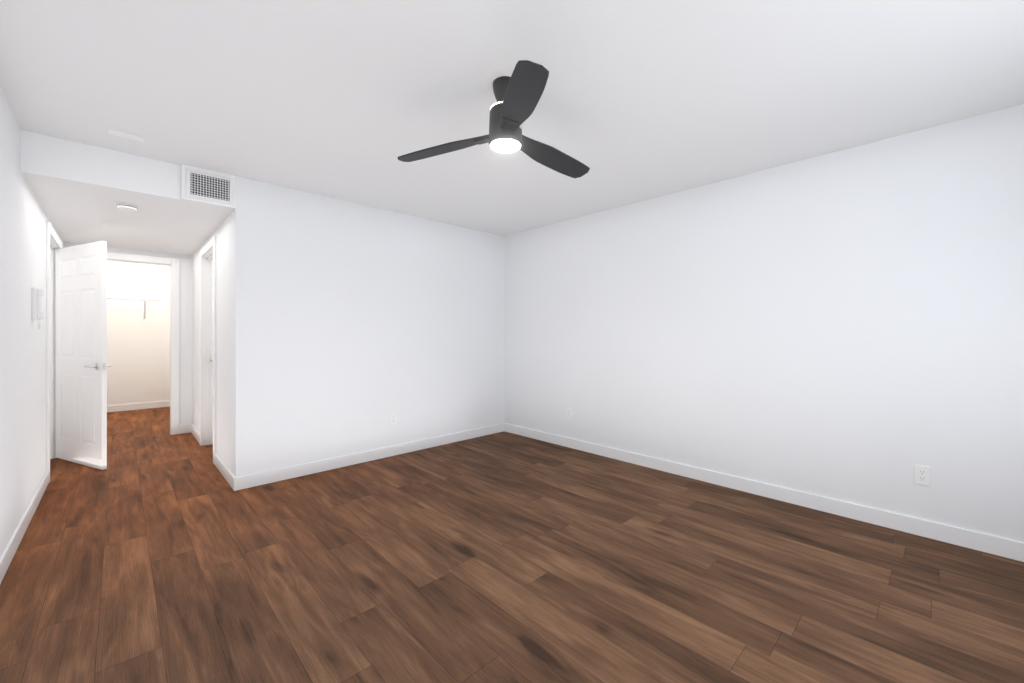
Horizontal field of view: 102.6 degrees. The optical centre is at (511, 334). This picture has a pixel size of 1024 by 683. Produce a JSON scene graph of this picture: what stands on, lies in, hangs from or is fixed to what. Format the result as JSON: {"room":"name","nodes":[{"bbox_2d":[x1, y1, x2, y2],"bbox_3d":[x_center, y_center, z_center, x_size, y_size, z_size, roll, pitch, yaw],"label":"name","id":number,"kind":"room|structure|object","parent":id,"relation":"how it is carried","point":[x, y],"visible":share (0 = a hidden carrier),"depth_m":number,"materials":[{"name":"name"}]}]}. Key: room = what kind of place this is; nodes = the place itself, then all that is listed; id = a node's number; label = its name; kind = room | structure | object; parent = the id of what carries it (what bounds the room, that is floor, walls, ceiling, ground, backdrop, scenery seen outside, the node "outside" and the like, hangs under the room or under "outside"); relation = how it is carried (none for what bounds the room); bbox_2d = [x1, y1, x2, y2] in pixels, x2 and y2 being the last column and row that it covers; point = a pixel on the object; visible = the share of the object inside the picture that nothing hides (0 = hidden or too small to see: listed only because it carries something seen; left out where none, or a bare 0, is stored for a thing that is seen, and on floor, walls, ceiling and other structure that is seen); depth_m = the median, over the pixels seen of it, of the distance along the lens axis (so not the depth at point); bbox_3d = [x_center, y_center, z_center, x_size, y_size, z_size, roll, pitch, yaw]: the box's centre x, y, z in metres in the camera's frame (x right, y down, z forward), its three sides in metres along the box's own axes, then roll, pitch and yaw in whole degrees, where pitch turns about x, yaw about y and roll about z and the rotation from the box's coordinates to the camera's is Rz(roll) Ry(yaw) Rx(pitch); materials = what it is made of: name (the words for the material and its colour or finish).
{"room":"empty bedroom","nodes":[
{"label":"empty bedroom","id":0,"kind":"room"},
{"bbox_2d":[0,88,62,556],"bbox_3d":[-3.187,-0.010,2.626,0.120,2.440,9.940,0,0,-44],"label":"wall","id":1,"kind":"structure","parent":0,"point":[24,217],"depth_m":2.41,"materials":[{"name":"paint"}]},
{"bbox_2d":[0,472,47,583],"bbox_3d":[-1.774,1.160,1.244,0.013,0.100,5.750,0,0,-44],"label":"baseboard","id":2,"kind":"structure","parent":1,"relation":"attached to","point":[10,550],"depth_m":2.41,"materials":[{"name":"paint"}]},
{"bbox_2d":[32,287,43,328],"bbox_3d":[-3.049,-0.172,2.607,0.054,0.269,0.489,0,0,-44],"label":"switch","id":3,"kind":"object","parent":1,"relation":"attached to","point":[37,304],"visible":1,"depth_m":2.60,"materials":[{"name":"white plastic"}]},
{"bbox_2d":[46,221,61,483],"bbox_3d":[-4.178,0.145,3.663,0.152,2.130,1.070,0,0,-44],"label":"door frame","id":4,"kind":"structure","parent":1,"relation":"attached to","point":[53,242],"depth_m":3.79,"materials":[{"name":"paint"}]},
{"bbox_2d":[55,241,111,469],"bbox_3d":[-4.036,0.185,3.835,0.922,2.030,0.151,0,0,24],"label":"entry door","id":5,"kind":"structure","parent":1,"relation":"in","point":[81,365],"depth_m":3.79,"materials":[{"name":"paint"}]},
{"bbox_2d":[63,242,191,425],"bbox_3d":[-4.202,-0.010,4.947,1.620,2.440,0.120,0,0,-44],"label":"wall","id":6,"kind":"structure","parent":0,"point":[185,339],"depth_m":5.04,"materials":[{"name":"paint"}]},
{"bbox_2d":[107,252,178,434],"bbox_3d":[-4.423,0.145,4.739,0.900,2.130,0.156,0,0,-44],"label":"door frame","id":7,"kind":"structure","parent":6,"relation":"attached to","point":[173,263],"depth_m":4.95,"materials":[{"name":"paint"}]},
{"bbox_2d":[21,130,235,254],"bbox_3d":[-3.446,-1.105,3.766,1.081,0.250,2.633,0,0,-44],"label":"ceiling","id":8,"kind":"structure","parent":0,"point":[79,190],"depth_m":2.98,"materials":[{"name":"paint"}]},
{"bbox_2d":[115,202,138,210],"bbox_3d":[-2.907,-0.961,3.100,0.132,0.039,0.132,0,0,-44],"label":"smoke detector","id":9,"kind":"object","parent":8,"relation":"attached to","point":[125,206],"visible":1,"depth_m":3.07,"materials":[{"name":"white plastic"}]},
{"bbox_2d":[186,168,233,204],"bbox_3d":[-2.256,-1.103,3.073,0.291,0.210,0.014,0,0,-44],"label":"ceiling vent","id":10,"kind":"object","parent":8,"relation":"in","point":[202,185],"visible":1,"depth_m":3.07,"materials":[{"name":"white metal"}]},
{"bbox_2d":[107,260,169,405],"bbox_3d":[-4.278,-0.010,4.961,1.470,2.440,0.004,0,0,-44],"label":"wall","id":11,"kind":"structure","parent":0,"point":[138,357],"depth_m":4.82,"materials":[{"name":"paint"}]},
{"bbox_2d":[107,297,169,322],"bbox_3d":[-5.841,-0.384,6.578,1.496,0.388,0.318,0,0,-44],"label":"hanging rail","id":12,"kind":"object","parent":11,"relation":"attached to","point":[144,304],"visible":0.54,"depth_m":6.48,"materials":[{"name":"paint"}]},
{"bbox_2d":[107,401,169,411],"bbox_3d":[-5.947,1.160,6.687,1.440,0.100,0.013,0,0,-44],"label":"baseboard","id":13,"kind":"structure","parent":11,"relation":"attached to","point":[114,408],"depth_m":6.60,"materials":[{"name":"paint"}]},
{"bbox_2d":[192,176,253,476],"bbox_3d":[-3.053,-0.010,4.224,0.120,2.440,2.753,0,0,-44],"label":"wall","id":14,"kind":"structure","parent":0,"point":[233,232],"depth_m":3.27,"materials":[{"name":"paint"}]},
{"bbox_2d":[188,424,198,441],"bbox_3d":[-3.702,1.160,4.807,0.013,0.100,0.775,0,0,-44],"label":"baseboard","id":15,"kind":"structure","parent":14,"relation":"attached to","point":[191,428],"depth_m":4.91,"materials":[{"name":"paint"}]},
{"bbox_2d":[199,236,215,463],"bbox_3d":[-3.057,0.145,4.216,0.136,2.130,0.970,0,0,-44],"label":"door frame","id":16,"kind":"structure","parent":14,"relation":"attached to","point":[207,252],"depth_m":4.49,"materials":[{"name":"paint"}]},
{"bbox_2d":[206,258,212,443],"bbox_3d":[-3.023,0.185,4.247,0.151,2.030,0.822,0,0,-44],"label":"door","id":17,"kind":"structure","parent":14,"relation":"in","point":[211,360],"depth_m":4.47,"materials":[{"name":"paint"}]},
{"bbox_2d":[215,454,231,487],"bbox_3d":[-2.464,1.160,3.512,0.015,0.100,0.865,0,0,-44],"label":"baseboard","id":18,"kind":"structure","parent":14,"relation":"attached to","point":[227,474],"depth_m":3.49,"materials":[{"name":"paint"}]},
{"bbox_2d":[254,180,503,473],"bbox_3d":[-1.076,-0.010,4.293,2.835,2.440,0.120,0,0,-44],"label":"wall","id":19,"kind":"structure","parent":0,"point":[368,320],"depth_m":3.91,"materials":[{"name":"paint"}]},
{"bbox_2d":[232,423,503,490],"bbox_3d":[-1.127,1.160,4.153,2.832,0.100,0.013,0,0,-44],"label":"baseboard","id":20,"kind":"structure","parent":19,"relation":"attached to","point":[252,480],"depth_m":3.80,"materials":[{"name":"paint"}]},
{"bbox_2d":[390,413,395,424],"bbox_3d":[-1.186,0.842,4.100,0.070,0.115,0.007,0,0,-44],"label":"electrical outlet","id":21,"kind":"object","parent":19,"relation":"attached to","point":[392,418],"visible":1,"depth_m":4.09,"materials":[{"name":"white plastic"}]},
{"bbox_2d":[0,407,1023,682],"bbox_3d":[-2.162,1.270,3.584,5.486,0.120,9.970,0,0,-44],"label":"floor","id":22,"kind":"structure","parent":0,"point":[154,551],"depth_m":2.02,"materials":[{"name":"wood"}]},
{"bbox_2d":[0,0,1023,235],"bbox_3d":[-2.162,-1.290,3.584,5.486,0.120,9.970,0,0,-44],"label":"ceiling","id":23,"kind":"structure","parent":0,"point":[354,100],"depth_m":2.03,"materials":[{"name":"paint"}]},
{"bbox_2d":[108,128,143,141],"bbox_3d":[-2.376,-1.226,2.529,0.160,0.008,0.072,0,0,-44],"label":"cover plate","id":24,"kind":"object","parent":23,"relation":"attached to","point":[125,135],"visible":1,"depth_m":2.52,"materials":[{"name":"paint"}]},
{"bbox_2d":[398,60,589,177],"bbox_3d":[0.044,-1.076,2.110,0.968,0.308,1.070,0,0,-44],"label":"ceiling fan","id":25,"kind":"object","parent":23,"relation":"hanging from","point":[518,93],"visible":1,"depth_m":1.96,"materials":[{"name":"black plastic"}]},
{"bbox_2d":[504,104,1023,542],"bbox_3d":[1.514,-0.010,3.548,0.120,2.440,4.777,0,0,-44],"label":"wall","id":26,"kind":"structure","parent":0,"point":[846,325],"depth_m":2.85,"materials":[{"name":"paint"}]},
{"bbox_2d":[567,408,571,418],"bbox_3d":[0.614,0.848,4.398,0.007,0.115,0.070,0,0,-44],"label":"electrical outlet","id":27,"kind":"object","parent":26,"relation":"attached to","point":[569,413],"visible":1,"depth_m":4.39,"materials":[{"name":"white plastic"}]},
{"bbox_2d":[504,423,1023,561],"bbox_3d":[1.466,1.160,3.502,0.013,0.100,4.537,0,0,-44],"label":"baseboard","id":28,"kind":"structure","parent":26,"relation":"attached to","point":[996,545],"depth_m":2.84,"materials":[{"name":"paint"}]},
{"bbox_2d":[914,465,930,485],"bbox_3d":[2.462,0.846,2.464,0.007,0.115,0.070,0,0,-44],"label":"electrical outlet","id":29,"kind":"object","parent":26,"relation":"attached to","point":[922,475],"visible":1,"depth_m":2.46,"materials":[{"name":"white plastic"}]}
]}

